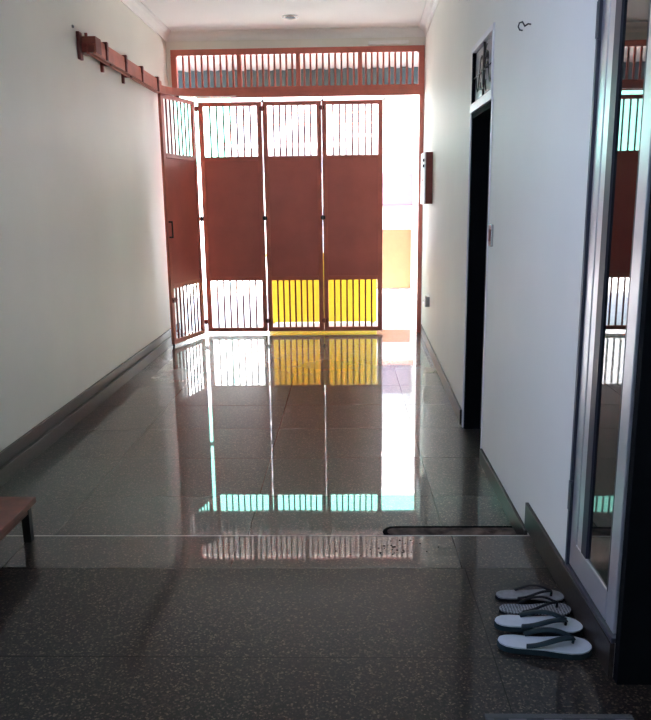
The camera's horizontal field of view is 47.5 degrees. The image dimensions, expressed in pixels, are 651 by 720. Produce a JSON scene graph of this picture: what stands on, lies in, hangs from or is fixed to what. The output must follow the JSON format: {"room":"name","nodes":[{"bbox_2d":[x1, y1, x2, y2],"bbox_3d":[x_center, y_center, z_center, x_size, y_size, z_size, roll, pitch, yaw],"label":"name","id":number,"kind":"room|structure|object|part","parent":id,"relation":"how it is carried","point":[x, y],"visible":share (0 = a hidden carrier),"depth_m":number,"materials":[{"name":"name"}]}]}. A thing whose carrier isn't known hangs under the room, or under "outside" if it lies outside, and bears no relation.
{"room":"house entrance hall","nodes":[
{"label":"house entrance hall","id":0,"kind":"room"},
{"bbox_2d":[0,0,184,450],"bbox_3d":[-1.858,-0.669,2.770,0.200,3.240,11.000,0,12,2],"label":"wall","id":1,"kind":"structure","parent":0,"point":[84,287],"depth_m":4.97,"materials":[{"name":"paint"}]},
{"bbox_2d":[0,323,180,486],"bbox_3d":[-1.664,0.235,5.244,0.038,0.235,5.830,0,12,2],"label":"baseboard","id":2,"kind":"structure","parent":1,"relation":"attached to","point":[26,448],"depth_m":4.87,"materials":[{"name":"tile"}]},
{"bbox_2d":[120,0,170,41],"bbox_3d":[-1.720,-2.367,3.159,0.080,0.085,9.077,0,12,2],"label":"trim","id":3,"kind":"structure","parent":1,"relation":"attached to","point":[137,7],"depth_m":6.79,"materials":[{"name":"paint"}]},
{"bbox_2d":[76,31,235,96],"bbox_3d":[-1.500,-2.453,6.422,0.512,0.197,2.786,2,12,14],"label":"track","id":4,"kind":"object","parent":1,"relation":"attached to","point":[87,45],"visible":1,"depth_m":5.92,"materials":[{"name":"red paint"}]},
{"bbox_3d":[-1.643,-2.175,5.143,0.120,0.180,0.160,0,12,2],"label":"plate","id":5,"kind":"part","parent":4,"relation":"part of","materials":[{"name":"red metal"}]},
{"bbox_2d":[158,93,385,346],"bbox_3d":[-0.562,-1.507,7.894,2.330,2.510,0.680,-5,13,-17],"label":"gate","id":6,"kind":"object","parent":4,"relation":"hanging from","point":[346,229],"visible":0.99,"depth_m":7.91,"materials":[{"name":"brown metal"}]},
{"bbox_3d":[-1.519,-1.283,7.286,0.043,0.166,0.016,3,13,18],"label":"handle","id":7,"kind":"part","parent":6,"relation":"part of","materials":[{"name":"metal"}]},
{"bbox_3d":[-1.457,-1.419,7.571,0.012,1.235,0.587,3,13,18],"label":"sheet panel","id":8,"kind":"part","parent":6,"relation":"part of","materials":[{"name":"red metal"}]},
{"bbox_3d":[-0.988,-1.514,7.985,0.573,1.235,0.012,0,12,2],"label":"sheet panel","id":9,"kind":"part","parent":6,"relation":"part of","materials":[{"name":"red metal"}]},
{"bbox_3d":[-0.339,-1.518,7.967,0.524,1.235,0.012,0,12,2],"label":"sheet panel","id":10,"kind":"part","parent":6,"relation":"part of","materials":[{"name":"red metal"}]},
{"bbox_3d":[0.293,-1.523,7.949,0.548,1.235,0.012,0,12,2],"label":"sheet panel","id":11,"kind":"part","parent":6,"relation":"part of","materials":[{"name":"red metal"}]},
{"bbox_2d":[0,329,511,534],"bbox_3d":[-0.289,0.302,5.698,3.300,0.120,5.600,0,12,2],"label":"floor","id":12,"kind":"structure","parent":0,"point":[268,432],"depth_m":4.33,"materials":[{"name":"grey tile"}]},
{"bbox_2d":[170,45,424,332],"bbox_3d":[-0.274,-1.754,7.918,2.615,2.975,0.095,0,12,2],"label":"frame","id":13,"kind":"object","parent":12,"relation":"on","point":[298,90],"visible":0.84,"depth_m":7.64,"materials":[{"name":"red paint"}]},
{"bbox_3d":[-1.570,-2.988,7.696,0.055,0.315,0.072,0,12,2],"label":"post","id":14,"kind":"part","parent":13,"relation":"part of","materials":[{"name":"brown metal"}]},
{"bbox_3d":[-0.293,-3.181,7.621,2.615,0.060,0.070,0,12,2],"label":"rail","id":15,"kind":"part","parent":13,"relation":"part of","materials":[{"name":"red metal"}]},
{"bbox_3d":[-0.288,-2.789,7.697,2.615,0.108,0.095,0,12,2],"label":"lintel rail","id":16,"kind":"part","parent":13,"relation":"part of","materials":[{"name":"red paint"}]},
{"bbox_3d":[1.013,-1.540,7.937,0.045,2.515,0.070,0,12,2],"label":"post","id":17,"kind":"part","parent":13,"relation":"part of","materials":[{"name":"red paint"}]},
{"bbox_3d":[0.988,-3.007,7.624,0.057,0.315,0.072,0,12,2],"label":"post","id":18,"kind":"part","parent":13,"relation":"part of","materials":[{"name":"red metal"}]},
{"bbox_2d":[383,526,516,534],"bbox_3d":[0.544,0.752,3.238,0.587,0.005,0.115,0,12,2],"label":"drain slot","id":19,"kind":"object","parent":12,"relation":"on","point":[392,530],"visible":0.64,"depth_m":3.24,"materials":[{"name":"black metal"}]},
{"bbox_2d":[0,536,546,567],"bbox_3d":[-0.363,0.850,2.892,3.300,0.220,0.269,0,12,2],"label":"step","id":20,"kind":"structure","parent":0,"point":[44,551],"depth_m":2.86,"materials":[{"name":"stone"}]},
{"bbox_2d":[6,535,529,535],"bbox_3d":[-0.438,0.763,3.016,2.545,0.101,0.006,0,12,2],"label":"trim","id":21,"kind":"structure","parent":20,"relation":"attached to","point":[6,535],"depth_m":3.00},
{"bbox_2d":[335,540,481,555],"bbox_3d":[0.321,0.731,2.880,0.567,0.002,0.137,0,12,2],"label":"crumbs","id":22,"kind":"object","parent":20,"relation":"on","point":[399,540],"visible":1,"depth_m":2.87,"materials":[{"name":"black"}]},
{"bbox_2d":[140,0,426,30],"bbox_3d":[0.350,-2.334,2.387,4.800,0.120,11.060,0,12,2],"label":"ceiling","id":23,"kind":"structure","parent":0,"point":[177,15],"depth_m":6.87,"materials":[{"name":"paint"}]},
{"bbox_2d":[282,14,298,18],"bbox_3d":[-0.333,-3.236,6.989,0.160,0.018,0.160,0,12,2],"label":"recessed light","id":24,"kind":"object","parent":23,"relation":"in","point":[289,16],"visible":1,"depth_m":6.96,"materials":[{"name":"silver metal"}]},
{"bbox_2d":[166,37,424,86],"bbox_3d":[-0.304,-3.078,7.740,3.065,0.640,0.250,0,12,2],"label":"wall","id":25,"kind":"structure","parent":0,"point":[337,42],"depth_m":7.58,"materials":[{"name":"paint"}]},
{"bbox_2d":[167,26,424,41],"bbox_3d":[-0.312,-3.315,7.521,2.665,0.085,0.080,0,12,2],"label":"trim","id":26,"kind":"structure","parent":25,"relation":"attached to","point":[402,31],"depth_m":7.53,"materials":[{"name":"paint"}]},
{"bbox_2d":[368,40,408,44],"bbox_3d":[0.642,-3.232,7.532,0.410,0.033,0.045,0,12,2],"label":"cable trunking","id":27,"kind":"object","parent":25,"relation":"attached to","point":[388,42],"visible":1,"depth_m":7.51,"materials":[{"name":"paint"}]},
{"bbox_2d":[184,283,416,330],"bbox_3d":[0.333,-1.051,12.195,18.000,0.120,7.700,0,12,2],"label":"street","id":28,"kind":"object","parent":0,"point":[398,305],"depth_m":10.19,"materials":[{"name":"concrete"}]},
{"bbox_2d":[184,164,228,291],"bbox_3d":[-4.655,-2.169,12.446,6.030,2.090,0.200,0,12,2],"label":"wall","id":29,"kind":"structure","parent":28,"relation":"on","point":[213,283],"depth_m":12.39,"materials":[{"name":"white paint"}]},
{"bbox_2d":[177,53,417,87],"bbox_3d":[-0.171,-1.976,8.732,4.400,3.147,1.230,0,12,2],"label":"transom opening","id":30,"kind":"object","parent":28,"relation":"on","point":[344,56],"visible":0.16,"depth_m":8.96,"materials":[{"name":"beige"}]},
{"bbox_2d":[223,95,418,290],"bbox_3d":[2.333,-3.122,12.723,8.000,3.660,4.900,0,12,2],"label":"outdoor background","id":31,"kind":"object","parent":28,"relation":"on","point":[400,112],"visible":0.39,"depth_m":12.39,"materials":[{"name":"paint"}]},
{"bbox_3d":[2.100,-3.871,11.740,7.400,0.200,0.040,0,12,2],"label":"balcony rail","id":32,"kind":"part","parent":31,"relation":"part of","materials":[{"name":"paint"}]},
{"bbox_3d":[1.111,-1.702,12.470,0.650,0.980,0.050,0,12,2],"label":"ochre door","id":33,"kind":"part","parent":31,"relation":"part of","materials":[{"name":"yellow paint"}]},
{"bbox_3d":[1.110,-2.521,12.280,0.770,0.060,0.080,0,12,2],"label":"sill","id":34,"kind":"part","parent":31,"relation":"part of","materials":[{"name":"paint"}]},
{"bbox_2d":[272,256,376,322],"bbox_3d":[-0.038,-0.880,9.068,1.370,0.860,0.125,0,12,2],"label":"barrier","id":35,"kind":"object","parent":28,"relation":"on","point":[368,281],"visible":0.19,"depth_m":9.05,"materials":[{"name":"yellow paint"}]},
{"bbox_2d":[0,568,650,719],"bbox_3d":[0.316,1.417,0.195,4.800,0.220,5.206,0,12,2],"label":"floor","id":36,"kind":"structure","parent":0,"point":[76,643],"depth_m":2.23,"materials":[{"name":"stone"}]},
{"bbox_2d":[0,497,35,542],"bbox_3d":[-1.425,0.697,2.721,0.510,0.178,0.575,0,12,2],"label":"bench","id":37,"kind":"object","parent":36,"relation":"on","point":[13,510],"visible":1,"depth_m":2.90,"materials":[{"name":"brown wood"}]},
{"bbox_3d":[-1.195,0.655,2.965,0.032,0.152,0.032,0,12,2],"label":"leg","id":38,"kind":"part","parent":37,"relation":"part of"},
{"bbox_2d":[495,584,564,602],"bbox_3d":[0.691,0.787,2.499,0.230,0.040,0.084,0,12,4],"label":"flip flop","id":39,"kind":"object","parent":36,"relation":"on","point":[515,595],"visible":0.89,"depth_m":2.49,"materials":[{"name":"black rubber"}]},
{"bbox_2d":[499,596,571,616],"bbox_3d":[0.686,0.805,2.417,0.236,0.040,0.086,0,12,2],"label":"flip flop","id":40,"kind":"object","parent":36,"relation":"on","point":[562,609],"visible":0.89,"depth_m":2.42,"materials":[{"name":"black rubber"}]},
{"bbox_2d":[494,609,582,636],"bbox_3d":[0.668,0.821,2.320,0.272,0.050,0.100,1,12,8],"label":"flip flop","id":41,"kind":"object","parent":36,"relation":"on","point":[522,622],"visible":0.93,"depth_m":2.31,"materials":[{"name":"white rubber"}]},
{"bbox_2d":[497,627,591,659],"bbox_3d":[0.656,0.843,2.217,0.277,0.050,0.102,1,12,8],"label":"flip flop","id":42,"kind":"object","parent":36,"relation":"on","point":[566,646],"visible":1,"depth_m":2.20,"materials":[{"name":"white rubber"}]},
{"bbox_2d":[485,713,633,719],"bbox_3d":[0.599,0.984,1.656,0.380,0.009,0.558,0,12,2],"label":"door mat","id":43,"kind":"object","parent":36,"relation":"on","point":[488,716],"visible":1,"depth_m":1.92,"materials":[{"name":"grey fabric"}]},
{"bbox_2d":[421,0,614,667],"bbox_3d":[0.976,-1.166,4.927,0.188,3.240,6.433,0,12,2],"label":"wall","id":44,"kind":"structure","parent":0,"point":[543,77],"depth_m":3.13,"materials":[{"name":"paint"}]},
{"bbox_2d":[420,151,432,203],"bbox_3d":[0.952,-1.704,6.950,0.092,0.470,0.360,0,12,2],"label":"intercom box","id":45,"kind":"object","parent":44,"relation":"attached to","point":[426,157],"visible":0.92,"depth_m":6.79,"materials":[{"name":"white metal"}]},
{"bbox_3d":[0.918,-1.704,6.951,0.012,0.470,0.360,0,12,2],"label":"plate","id":46,"kind":"part","parent":45,"relation":"part of","materials":[{"name":"white plastic"}]},
{"bbox_2d":[423,295,429,306],"bbox_3d":[0.983,-0.572,7.176,0.058,0.100,0.120,0,12,2],"label":"wall socket","id":47,"kind":"object","parent":44,"relation":"attached to","point":[426,302],"visible":0.84,"depth_m":7.12,"materials":[{"name":"black plastic"}]},
{"bbox_2d":[419,0,438,35],"bbox_3d":[0.837,-2.688,4.507,0.119,0.085,6.180,0,12,2],"label":"trim","id":48,"kind":"structure","parent":44,"relation":"attached to","point":[430,6],"depth_m":6.83,"materials":[{"name":"paint"}]},
{"bbox_2d":[462,96,492,447],"bbox_3d":[0.931,-0.447,4.221,0.155,1.930,0.662,0,12,2],"label":"door","id":49,"kind":"structure","parent":44,"relation":"in","point":[480,140],"depth_m":4.47,"materials":[{"name":"brown wood"}]},
{"bbox_2d":[470,22,494,113],"bbox_3d":[0.868,-1.552,3.985,0.065,0.360,0.635,0,12,2],"label":"window","id":50,"kind":"structure","parent":44,"relation":"in","point":[483,50],"depth_m":3.97,"materials":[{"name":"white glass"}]},
{"bbox_3d":[0.862,-1.560,3.978,0.006,0.290,0.605,0,12,2],"label":"frosted pane","id":51,"kind":"part","parent":50,"relation":"part of","materials":[{"name":"clear glass"}]},
{"bbox_2d":[488,224,493,246],"bbox_3d":[0.837,-0.633,3.755,0.017,0.110,0.070,0,12,2],"label":"light switch","id":52,"kind":"object","parent":44,"relation":"attached to","point":[491,226],"visible":1,"depth_m":3.73,"materials":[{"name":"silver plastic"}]},
{"bbox_2d":[421,324,614,676],"bbox_3d":[0.912,0.250,5.089,0.135,0.205,6.149,0,12,2],"label":"baseboard","id":53,"kind":"structure","parent":44,"relation":"attached to","point":[602,647],"depth_m":2.71,"materials":[{"name":"tile"}]},
{"bbox_2d":[518,21,530,30],"bbox_3d":[0.793,-1.330,2.946,0.055,0.038,0.006,0,12,2],"label":"wall hook","id":54,"kind":"object","parent":44,"relation":"attached to","point":[521,21],"visible":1,"depth_m":2.94,"materials":[{"name":"metal"}]},
{"bbox_2d":[565,0,650,642],"bbox_3d":[0.818,-0.278,2.064,0.065,2.089,0.450,0,12,2],"label":"door","id":55,"kind":"structure","parent":44,"relation":"in","point":[619,164],"depth_m":2.08,"materials":[{"name":"metal"}]},
{"bbox_3d":[0.807,-0.284,2.053,0.009,1.882,0.285,0,12,2],"label":"glass pane","id":56,"kind":"part","parent":55,"relation":"part of","materials":[{"name":"clear glass"}]},
{"bbox_2d":[613,186,650,684],"bbox_3d":[1.766,-0.595,1.724,1.956,3.040,0.030,0,12,2],"label":"wall","id":57,"kind":"structure","parent":0,"point":[632,657],"depth_m":1.97,"materials":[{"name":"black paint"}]}
]}

